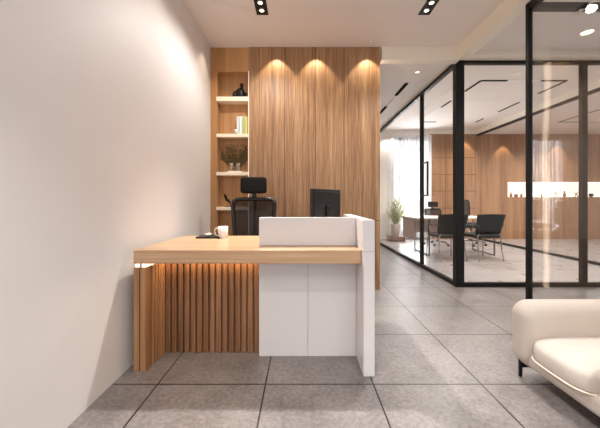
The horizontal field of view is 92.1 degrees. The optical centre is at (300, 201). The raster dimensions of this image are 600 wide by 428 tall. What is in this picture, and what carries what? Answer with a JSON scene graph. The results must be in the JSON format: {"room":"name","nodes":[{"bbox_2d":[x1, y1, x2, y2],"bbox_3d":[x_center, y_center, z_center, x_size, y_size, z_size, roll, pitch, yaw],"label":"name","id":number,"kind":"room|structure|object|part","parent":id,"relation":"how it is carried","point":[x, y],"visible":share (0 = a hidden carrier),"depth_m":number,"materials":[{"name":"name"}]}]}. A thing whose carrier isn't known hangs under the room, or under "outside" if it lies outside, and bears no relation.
{"room":"lobby","nodes":[
{"label":"lobby","id":0,"kind":"room"},
{"bbox_2d":[0,0,209,427],"bbox_3d":[-1.105,-0.530,2.400,0.100,3.100,10.800,0,0,0],"label":"wall","id":1,"kind":"structure","parent":0,"point":[105,104],"depth_m":1.42,"materials":[{"name":"white paint"}]},
{"bbox_2d":[210,48,248,235],"bbox_3d":[-0.829,-0.386,3.479,0.452,2.811,0.262,0,0,0],"label":"shelving unit","id":2,"kind":"object","parent":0,"point":[229,67],"visible":0.47,"depth_m":3.40,"materials":[{"name":"brown wood"}]},
{"bbox_2d":[216,207,230,209],"bbox_3d":[-0.795,0.082,3.409,0.372,0.040,0.130,0,0,0],"label":"wall shelf","id":3,"kind":"object","parent":2,"relation":"attached to","point":[217,208],"visible":0.44,"depth_m":3.34,"materials":[{"name":"beige wood"}]},
{"bbox_2d":[224,194,230,206],"bbox_3d":[-0.852,-0.016,3.382,0.103,0.155,0.040,0,0,0],"label":"leaf sculpture","id":4,"kind":"object","parent":3,"relation":"on","point":[225,196],"visible":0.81,"depth_m":3.38,"materials":[{"name":"black metal"}]},
{"bbox_2d":[216,97,247,104],"bbox_3d":[-0.795,-1.189,3.409,0.372,0.052,0.130,0,0,0],"label":"wall shelf","id":5,"kind":"object","parent":2,"relation":"attached to","point":[221,100],"visible":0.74,"depth_m":3.34,"materials":[{"name":"beige wood"}]},
{"bbox_2d":[232,82,247,96],"bbox_3d":[-0.708,-1.310,3.412,0.207,0.191,0.104,0,0,0],"label":"ornament","id":6,"kind":"object","parent":5,"relation":"on","point":[239,92],"visible":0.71,"depth_m":3.38,"materials":[{"name":"black ceramic"}]},
{"bbox_2d":[216,134,247,138],"bbox_3d":[-0.795,-0.765,3.409,0.372,0.040,0.130,0,0,0],"label":"wall shelf","id":7,"kind":"object","parent":2,"relation":"attached to","point":[220,136],"visible":0.74,"depth_m":3.34,"materials":[{"name":"beige wood"}]},
{"bbox_2d":[237,116,239,133],"bbox_3d":[-0.735,-0.889,3.420,0.034,0.208,0.100,0,0,0],"label":"book","id":8,"kind":"object","parent":7,"relation":"on","point":[238,117],"visible":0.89,"depth_m":3.37,"materials":[{"name":"grey paper"}]},
{"bbox_2d":[240,116,241,133],"bbox_3d":[-0.703,-0.889,3.420,0.027,0.208,0.100,0,0,0],"label":"book","id":9,"kind":"object","parent":7,"relation":"on","point":[240,116],"visible":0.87,"depth_m":3.37,"materials":[{"name":"white paper"}]},
{"bbox_2d":[242,116,244,133],"bbox_3d":[-0.670,-0.890,3.420,0.032,0.210,0.100,0,0,0],"label":"book","id":10,"kind":"object","parent":7,"relation":"on","point":[243,117],"visible":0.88,"depth_m":3.37,"materials":[{"name":"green paper"}]},
{"bbox_2d":[245,117,247,133],"bbox_3d":[-0.638,-0.888,3.420,0.028,0.206,0.100,0,0,0],"label":"book","id":11,"kind":"object","parent":7,"relation":"on","point":[246,118],"visible":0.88,"depth_m":3.37,"materials":[{"name":"yellow paper"}]},
{"bbox_2d":[216,172,247,175],"bbox_3d":[-0.795,-0.322,3.409,0.372,0.040,0.130,0,0,0],"label":"wall shelf","id":12,"kind":"object","parent":2,"relation":"attached to","point":[217,173],"visible":0.76,"depth_m":3.34,"materials":[{"name":"beige wood"}]},
{"bbox_2d":[220,144,247,171],"bbox_3d":[-0.792,-0.514,3.412,0.332,0.344,0.090,0,0,0],"label":"potted plant","id":13,"kind":"object","parent":12,"relation":"on","point":[243,154],"visible":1,"depth_m":3.40,"materials":[{"name":"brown plant"}]},
{"bbox_2d":[249,47,379,288],"bbox_3d":[0.158,-0.386,3.479,1.521,2.811,0.261,0,0,0],"label":"wall","id":14,"kind":"structure","parent":0,"point":[314,112],"depth_m":3.35,"materials":[{"name":"brown wood"}]},
{"bbox_2d":[67,239,599,427],"bbox_3d":[3.970,1.068,2.450,10.060,0.104,10.900,0,0,0],"label":"floor","id":15,"kind":"structure","parent":0,"point":[445,356],"depth_m":1.69,"materials":[{"name":"grey tile"}]},
{"bbox_2d":[231,177,276,235],"bbox_3d":[-0.479,0.386,2.727,0.636,1.269,0.613,0,0,0],"label":"office chair","id":16,"kind":"object","parent":15,"relation":"on","point":[246,212],"visible":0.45,"depth_m":2.93,"materials":[{"name":"black fabric"}]},
{"bbox_3d":[-0.480,0.198,2.924,0.470,0.483,0.098,0,0,0],"label":"frame","id":17,"kind":"part","parent":16,"relation":"part of","materials":[{"name":"black plastic"}]},
{"bbox_2d":[134,214,374,376],"bbox_3d":[-0.287,0.562,2.075,1.436,0.915,0.790,0,0,0],"label":"reception desk","id":18,"kind":"object","parent":15,"relation":"on","point":[302,286],"visible":1,"depth_m":1.91,"materials":[{"name":"brown wood"}]},
{"bbox_2d":[196,235,219,238],"bbox_3d":[-0.735,0.285,2.340,0.190,0.014,0.140,0,0,0],"label":"leather folder","id":19,"kind":"object","parent":18,"relation":"on","point":[200,236],"visible":0.76,"depth_m":2.27,"materials":[{"name":"black leather"}]},
{"bbox_2d":[214,226,227,238],"bbox_3d":[-0.633,0.245,2.316,0.103,0.093,0.080,0,0,31],"label":"coffee mug","id":20,"kind":"object","parent":18,"relation":"on","point":[222,230],"visible":0.93,"depth_m":2.28,"materials":[{"name":"white ceramic"}]},
{"bbox_3d":[-0.116,0.697,1.925,0.322,0.646,0.040,0,0,0],"label":"white panel","id":21,"kind":"part","parent":18,"relation":"part of","materials":[{"name":"white paint"}]},
{"bbox_2d":[310,188,339,216],"bbox_3d":[0.207,0.098,2.287,0.120,0.389,0.370,0,0,42],"label":"computer monitor","id":22,"kind":"object","parent":18,"relation":"on","point":[323,202],"visible":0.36,"depth_m":2.25,"materials":[{"name":"black plastic"}]},
{"bbox_3d":[0.204,0.697,1.925,0.316,0.646,0.040,0,0,0],"label":"white panel","id":23,"kind":"part","parent":18,"relation":"part of","materials":[{"name":"white paint"}]},
{"bbox_3d":[0.397,0.564,2.075,0.066,0.912,0.789,0,0,0],"label":"white panel","id":24,"kind":"part","parent":18,"relation":"part of","materials":[{"name":"white paint"}]},
{"bbox_2d":[386,195,404,241],"bbox_3d":[2.437,0.428,7.441,0.571,1.176,0.476,0,0,0],"label":"potted plant","id":25,"kind":"object","parent":15,"relation":"on","point":[395,228],"visible":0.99,"depth_m":7.37,"materials":[{"name":"green plant"}]},
{"bbox_3d":[2.440,0.731,7.450,0.270,0.310,0.270,0,0,0],"label":"pot","id":26,"kind":"part","parent":25,"relation":"part of","materials":[{"name":"beige ceramic"}]},
{"bbox_2d":[380,92,423,266],"bbox_3d":[1.880,-0.338,6.135,0.050,2.715,3.330,0,0,0],"label":"glass wall","id":27,"kind":"structure","parent":15,"relation":"on","point":[419,96],"depth_m":4.49,"materials":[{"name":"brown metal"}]},
{"bbox_3d":[1.880,0.993,6.160,0.050,0.046,3.280,0,0,0],"label":"rail","id":28,"kind":"part","parent":27,"relation":"part of","materials":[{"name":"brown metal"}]},
{"bbox_3d":[1.880,-1.670,6.160,0.050,0.050,3.280,0,0,0],"label":"rail","id":29,"kind":"part","parent":27,"relation":"part of","materials":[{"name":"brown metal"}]},
{"bbox_2d":[380,64,450,128],"bbox_3d":[1.880,-1.812,5.625,0.100,0.235,4.350,0,0,0],"label":"trim","id":30,"kind":"structure","parent":27,"relation":"attached to","point":[448,65],"depth_m":4.42,"materials":[{"name":"beige paint"}]},
{"bbox_3d":[1.880,-0.338,4.495,0.050,2.715,0.050,0,0,0],"label":"post","id":31,"kind":"part","parent":27,"relation":"part of","materials":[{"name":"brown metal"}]},
{"bbox_2d":[420,64,452,284],"bbox_3d":[1.867,-0.338,3.995,0.075,2.715,0.950,0,0,0],"label":"door","id":32,"kind":"structure","parent":27,"relation":"in","point":[449,69],"depth_m":4.13,"materials":[{"name":"black metal"}]},
{"bbox_3d":[1.853,-0.333,4.317,0.045,0.505,0.255,0,0,0],"label":"pull handle","id":33,"kind":"part","parent":32,"relation":"part of","materials":[{"name":"black metal"}]},
{"bbox_3d":[1.880,-1.670,3.995,0.050,0.050,0.950,0,0,0],"label":"rail","id":34,"kind":"part","parent":32,"relation":"part of","materials":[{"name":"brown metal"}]},
{"bbox_3d":[1.880,0.995,3.995,0.050,0.050,0.950,0,0,0],"label":"rail","id":35,"kind":"part","parent":32,"relation":"part of","materials":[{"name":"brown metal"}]},
{"bbox_2d":[424,202,449,245],"bbox_3d":[3.191,0.508,6.804,0.573,1.015,0.551,0,0,0],"label":"office chair","id":36,"kind":"object","parent":15,"relation":"on","point":[431,211],"visible":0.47,"depth_m":6.99,"materials":[{"name":"black plastic"}]},
{"bbox_3d":[3.190,0.358,6.981,0.423,0.386,0.088,0,0,0],"label":"frame","id":37,"kind":"part","parent":36,"relation":"part of","materials":[{"name":"black plastic"}]},
{"bbox_2d":[426,214,468,261],"bbox_3d":[2.571,0.615,5.125,0.544,0.806,0.530,0,0,-4],"label":"chair","id":38,"kind":"object","parent":15,"relation":"on","point":[445,221],"visible":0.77,"depth_m":4.92,"materials":[{"name":"black fabric"}]},
{"bbox_3d":[2.369,0.780,4.910,0.043,0.476,0.078,0,0,12],"label":"leg","id":39,"kind":"part","parent":38,"relation":"part of","materials":[{"name":"silver metal"}]},
{"bbox_3d":[2.569,0.591,5.160,0.470,0.055,0.460,0,0,-4],"label":"seat","id":40,"kind":"part","parent":38,"relation":"part of","materials":[{"name":"grey fabric"}]},
{"bbox_3d":[2.776,0.812,5.350,0.025,0.408,0.080,0,0,31],"label":"leg","id":41,"kind":"part","parent":38,"relation":"part of","materials":[{"name":"silver metal"}]},
{"bbox_3d":[2.585,0.387,4.926,0.540,0.349,0.132,0,0,-4],"label":"backrest","id":42,"kind":"part","parent":38,"relation":"part of","materials":[{"name":"black fabric"}]},
{"bbox_3d":[2.801,0.780,4.940,0.043,0.476,0.078,0,0,-20],"label":"leg","id":43,"kind":"part","parent":38,"relation":"part of","materials":[{"name":"silver metal"}]},
{"bbox_2d":[402,216,494,255],"bbox_3d":[2.895,0.657,5.750,1.510,0.711,0.800,0,0,0],"label":"meeting table","id":44,"kind":"object","parent":15,"relation":"on","point":[411,224],"visible":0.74,"depth_m":5.80,"materials":[{"name":"beige wood"}]},
{"bbox_3d":[2.185,0.534,5.840,0.050,0.404,0.580,0,0,0],"label":"panel","id":45,"kind":"part","parent":44,"relation":"part of","materials":[{"name":"beige wood"}]},
{"bbox_3d":[2.400,0.672,5.750,0.032,0.681,0.712,0,0,0],"label":"leg frame","id":46,"kind":"part","parent":44,"relation":"part of","materials":[{"name":"grey metal"}]},
{"bbox_3d":[2.660,0.486,5.810,0.880,0.260,0.020,0,0,0],"label":"modesty panel","id":47,"kind":"part","parent":44,"relation":"part of","materials":[{"name":"beige wood"}]},
{"bbox_3d":[3.620,0.672,5.750,0.032,0.681,0.712,0,0,0],"label":"leg frame","id":48,"kind":"part","parent":44,"relation":"part of","materials":[{"name":"grey metal"}]},
{"bbox_2d":[464,200,486,246],"bbox_3d":[3.973,0.455,6.806,0.636,1.122,0.613,0,0,-17],"label":"office chair","id":49,"kind":"object","parent":15,"relation":"on","point":[466,202],"visible":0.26,"depth_m":6.91,"materials":[{"name":"black plastic"}]},
{"bbox_3d":[3.989,0.553,6.751,0.490,0.104,0.460,0,0,-17],"label":"seat","id":50,"kind":"part","parent":49,"relation":"part of","materials":[{"name":"black fabric"}]},
{"bbox_2d":[464,214,505,261],"bbox_3d":[3.192,0.615,5.115,0.544,0.806,0.530,0,0,-9],"label":"chair","id":51,"kind":"object","parent":15,"relation":"on","point":[487,225],"visible":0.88,"depth_m":4.91,"materials":[{"name":"black"}]},
{"bbox_3d":[3.010,0.780,4.883,0.043,0.476,0.078,0,0,7],"label":"leg","id":52,"kind":"part","parent":51,"relation":"part of","materials":[{"name":"silver metal"}]},
{"bbox_3d":[3.187,0.591,5.150,0.470,0.055,0.460,0,0,-9],"label":"seat","id":53,"kind":"part","parent":51,"relation":"part of","materials":[{"name":"grey fabric"}]},
{"bbox_3d":[3.376,0.812,5.357,0.025,0.408,0.080,0,0,26],"label":"leg","id":54,"kind":"part","parent":51,"relation":"part of","materials":[{"name":"silver metal"}]},
{"bbox_3d":[3.224,0.387,4.919,0.540,0.349,0.132,0,0,-9],"label":"backrest","id":55,"kind":"part","parent":51,"relation":"part of","materials":[{"name":"black"}]},
{"bbox_3d":[3.438,0.780,4.951,0.043,0.476,0.078,0,0,-25],"label":"leg","id":56,"kind":"part","parent":51,"relation":"part of","materials":[{"name":"silver metal"}]},
{"bbox_2d":[453,60,599,286],"bbox_3d":[5.423,-0.338,3.478,7.155,2.715,0.075,0,0,0],"label":"glass wall","id":57,"kind":"structure","parent":15,"relation":"on","point":[458,68],"depth_m":3.44,"materials":[{"name":"black metal"}]},
{"bbox_3d":[1.895,-0.338,3.478,0.100,2.715,0.075,0,0,0],"label":"corner post","id":58,"kind":"part","parent":57,"relation":"part of","materials":[{"name":"black metal"}]},
{"bbox_3d":[5.470,-1.670,3.470,7.060,0.050,0.050,0,0,0],"label":"rail","id":59,"kind":"part","parent":57,"relation":"part of","materials":[{"name":"black metal"}]},
{"bbox_3d":[5.470,0.995,3.470,7.060,0.050,0.050,0,0,0],"label":"rail","id":60,"kind":"part","parent":57,"relation":"part of","materials":[{"name":"black metal"}]},
{"bbox_2d":[468,51,599,59],"bbox_3d":[5.420,-1.856,3.395,7.160,0.348,0.110,0,0,0],"label":"trim","id":61,"kind":"structure","parent":57,"relation":"attached to","point":[480,55],"depth_m":3.34,"materials":[{"name":"beige paint"}]},
{"bbox_2d":[476,87,599,265],"bbox_3d":[4.750,-0.397,5.660,0.050,2.826,4.280,0,0,0],"label":"glass wall","id":62,"kind":"structure","parent":15,"relation":"on","point":[596,90],"depth_m":5.59,"materials":[{"name":"brown metal"}]},
{"bbox_2d":[476,79,599,133],"bbox_3d":[4.750,-1.870,5.625,0.060,0.120,4.350,0,0,0],"label":"trim","id":63,"kind":"structure","parent":62,"relation":"attached to","point":[596,84],"depth_m":5.60,"materials":[{"name":"beige paint"}]},
{"bbox_3d":[4.750,-1.785,5.660,0.050,0.050,4.280,0,0,0],"label":"rail","id":64,"kind":"part","parent":62,"relation":"part of","materials":[{"name":"brown metal"}]},
{"bbox_3d":[4.750,0.993,5.660,0.050,0.046,4.280,0,0,0],"label":"rail","id":65,"kind":"part","parent":62,"relation":"part of","materials":[{"name":"brown metal"}]},
{"bbox_2d":[512,299,599,416],"bbox_3d":[1.645,0.720,1.387,0.830,0.600,0.735,0,0,0],"label":"sofa","id":66,"kind":"object","parent":15,"relation":"on","point":[559,339],"visible":1,"depth_m":1.58,"materials":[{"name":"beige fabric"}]},
{"bbox_3d":[1.283,0.958,1.690,0.020,0.125,0.019,0,0,0],"label":"leg","id":67,"kind":"part","parent":66,"relation":"part of","materials":[{"name":"black metal"}]},
{"bbox_3d":[1.633,0.765,1.670,0.775,0.386,0.170,0,0,0],"label":"armrest","id":68,"kind":"part","parent":66,"relation":"part of","materials":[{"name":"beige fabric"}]},
{"bbox_3d":[1.567,0.887,1.420,0.587,0.095,0.430,0,0,0],"label":"seat","id":69,"kind":"part","parent":66,"relation":"part of","materials":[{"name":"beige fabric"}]},
{"bbox_2d":[533,336,599,393],"bbox_3d":[1.567,0.802,1.427,0.660,0.157,0.395,0,0,0],"label":"seat cushion","id":70,"kind":"object","parent":66,"relation":"on","point":[573,362],"depth_m":1.40,"materials":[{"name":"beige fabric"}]},
{"bbox_2d":[525,0,599,298],"bbox_3d":[3.683,-0.308,2.092,3.633,2.657,0.655,0,0,0],"label":"glass wall","id":71,"kind":"structure","parent":15,"relation":"on","point":[532,6],"depth_m":2.38,"materials":[{"name":"black metal"}]},
{"bbox_2d":[458,0,530,59],"bbox_3d":[1.870,-1.760,0.170,0.120,0.240,6.340,0,0,0],"label":"trim","id":72,"kind":"structure","parent":71,"relation":"attached to","point":[507,11],"depth_m":2.77,"materials":[{"name":"beige paint"}]},
{"bbox_3d":[1.886,-0.308,2.390,0.038,2.657,0.030,0,0,0],"label":"corner post","id":73,"kind":"part","parent":71,"relation":"part of","materials":[{"name":"black metal"}]},
{"bbox_3d":[1.895,-1.612,2.067,0.050,0.050,0.605,0,0,0],"label":"rail","id":74,"kind":"part","parent":71,"relation":"part of","materials":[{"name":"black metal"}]},
{"bbox_3d":[3.703,-1.612,2.395,3.595,0.050,0.050,0,0,0],"label":"rail","id":75,"kind":"part","parent":71,"relation":"part of","materials":[{"name":"brown metal"}]},
{"bbox_2d":[183,0,503,47],"bbox_3d":[0.375,-1.835,0.190,2.870,0.089,6.380,0,0,0],"label":"ceiling","id":76,"kind":"structure","parent":0,"point":[293,23],"depth_m":2.89,"materials":[{"name":"white paint"}]},
{"bbox_2d":[254,0,267,14],"bbox_3d":[-0.367,-1.796,2.600,0.110,0.030,0.339,0,0,0],"label":"recessed light","id":77,"kind":"object","parent":76,"relation":"in","point":[260,5],"visible":0.99,"depth_m":2.66,"materials":[{"name":"black metal"}]},
{"bbox_2d":[418,0,438,14],"bbox_3d":[1.175,-1.796,2.600,0.110,0.030,0.339,0,0,0],"label":"recessed light","id":78,"kind":"object","parent":76,"relation":"in","point":[429,5],"visible":0.99,"depth_m":2.66,"materials":[{"name":"black metal"}]},
{"bbox_2d":[380,64,447,127],"bbox_3d":[0.385,-1.741,5.625,2.890,0.078,4.350,0,0,0],"label":"ceiling","id":79,"kind":"structure","parent":0,"point":[393,77],"depth_m":4.13,"materials":[{"name":"white paint"}]},
{"bbox_2d":[380,83,407,113],"bbox_3d":[1.520,-1.701,4.885,0.044,0.022,1.470,0,0,0],"label":"recessed light","id":80,"kind":"object","parent":79,"relation":"in","point":[405,84],"visible":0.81,"depth_m":4.56,"materials":[{"name":"black"}]},
{"bbox_2d":[380,47,458,63],"bbox_3d":[1.387,-1.835,3.395,0.905,0.390,0.110,0,0,0],"label":"beam","id":81,"kind":"structure","parent":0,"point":[388,55],"depth_m":3.34,"materials":[{"name":"beige paint"}]},
{"bbox_2d":[430,130,475,133],"bbox_3d":[6.240,-1.950,7.975,5.520,0.260,0.350,0,0,0],"label":"wall","id":82,"kind":"structure","parent":0,"point":[431,131],"depth_m":7.80,"materials":[{"name":"beige paint"}]},
{"bbox_2d":[380,130,599,238],"bbox_3d":[3.970,-0.505,7.975,10.060,3.050,0.350,0,0,0],"label":"wall","id":83,"kind":"structure","parent":0,"point":[498,164],"depth_m":7.80,"materials":[{"name":"brown wood"}]},
{"bbox_2d":[392,137,429,238],"bbox_3d":[2.970,-0.360,7.850,1.020,2.760,0.060,0,0,0],"label":"window","id":84,"kind":"structure","parent":83,"relation":"in","point":[393,138],"depth_m":7.82,"materials":[{"name":"grey"}]},
{"bbox_2d":[431,135,474,238],"bbox_3d":[4.103,-0.400,7.800,1.206,2.800,0.004,0,0,0],"label":"trim","id":85,"kind":"structure","parent":83,"relation":"attached to","point":[445,157],"depth_m":7.80,"materials":[{"name":"brown wood"}]},
{"bbox_2d":[508,182,599,182],"bbox_3d":[7.190,-0.519,7.915,3.120,0.011,0.030,0,0,0],"label":"light","id":86,"kind":"object","parent":83,"relation":"attached to","point":[508,182],"depth_m":7.90,"materials":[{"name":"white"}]},
{"bbox_3d":[7.190,-0.323,8.091,3.216,0.402,0.013,0,0,0],"label":"backlit panel","id":87,"kind":"part","parent":83,"relation":"part of","materials":[{"name":"white"}]},
{"bbox_2d":[384,65,599,129],"bbox_3d":[3.275,-1.980,5.625,2.890,0.100,4.350,0,0,0],"label":"ceiling","id":88,"kind":"structure","parent":0,"point":[484,99],"depth_m":5.16,"materials":[{"name":"white paint"}]},
{"bbox_2d":[424,99,452,118],"bbox_3d":[2.862,-1.929,6.069,0.042,0.013,1.247,0,0,0],"label":"recessed light","id":89,"kind":"object","parent":88,"relation":"in","point":[452,99],"depth_m":5.97,"materials":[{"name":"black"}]},
{"bbox_2d":[464,80,524,92],"bbox_3d":[3.210,-1.929,4.843,0.739,0.013,0.505,0,0,0],"label":"recessed light","id":90,"kind":"object","parent":88,"relation":"in","point":[481,80],"depth_m":4.63,"materials":[{"name":"black"}]},
{"bbox_2d":[476,102,519,121],"bbox_3d":[4.232,-1.929,6.277,0.052,0.013,1.333,0,0,0],"label":"recessed light","id":91,"kind":"object","parent":88,"relation":"in","point":[518,102],"depth_m":6.17,"materials":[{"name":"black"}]},
{"bbox_2d":[533,80,567,93],"bbox_3d":[3.975,-1.929,4.867,0.564,0.013,0.553,0,0,0],"label":"recessed light","id":92,"kind":"object","parent":88,"relation":"in","point":[562,81],"depth_m":4.63,"materials":[{"name":"black"}]},
{"bbox_2d":[506,80,540,81],"bbox_3d":[3.555,-1.929,4.610,0.530,0.013,0.040,0,0,0],"label":"ceiling light","id":93,"kind":"object","parent":92,"relation":"attached to","point":[506,80],"depth_m":4.61,"materials":[{"name":"white plastic"}]},
{"bbox_2d":[479,0,599,50],"bbox_3d":[5.465,-1.812,0.170,7.070,0.135,6.340,0,0,0],"label":"ceiling","id":94,"kind":"structure","parent":0,"point":[552,31],"depth_m":3.00,"materials":[{"name":"white paint"}]},
{"bbox_2d":[578,28,596,36],"bbox_3d":[2.950,-1.742,2.980,0.143,0.005,0.143,0,0,0],"label":"recessed light","id":95,"kind":"object","parent":94,"relation":"in","point":[592,30],"visible":1,"depth_m":2.98,"materials":[{"name":"white paint"}]},
{"bbox_2d":[485,91,599,133],"bbox_3d":[6.890,-1.900,5.625,4.220,0.160,4.350,0,0,0],"label":"ceiling","id":96,"kind":"structure","parent":0,"point":[547,122],"depth_m":6.58,"materials":[{"name":"white paint"}]}
]}

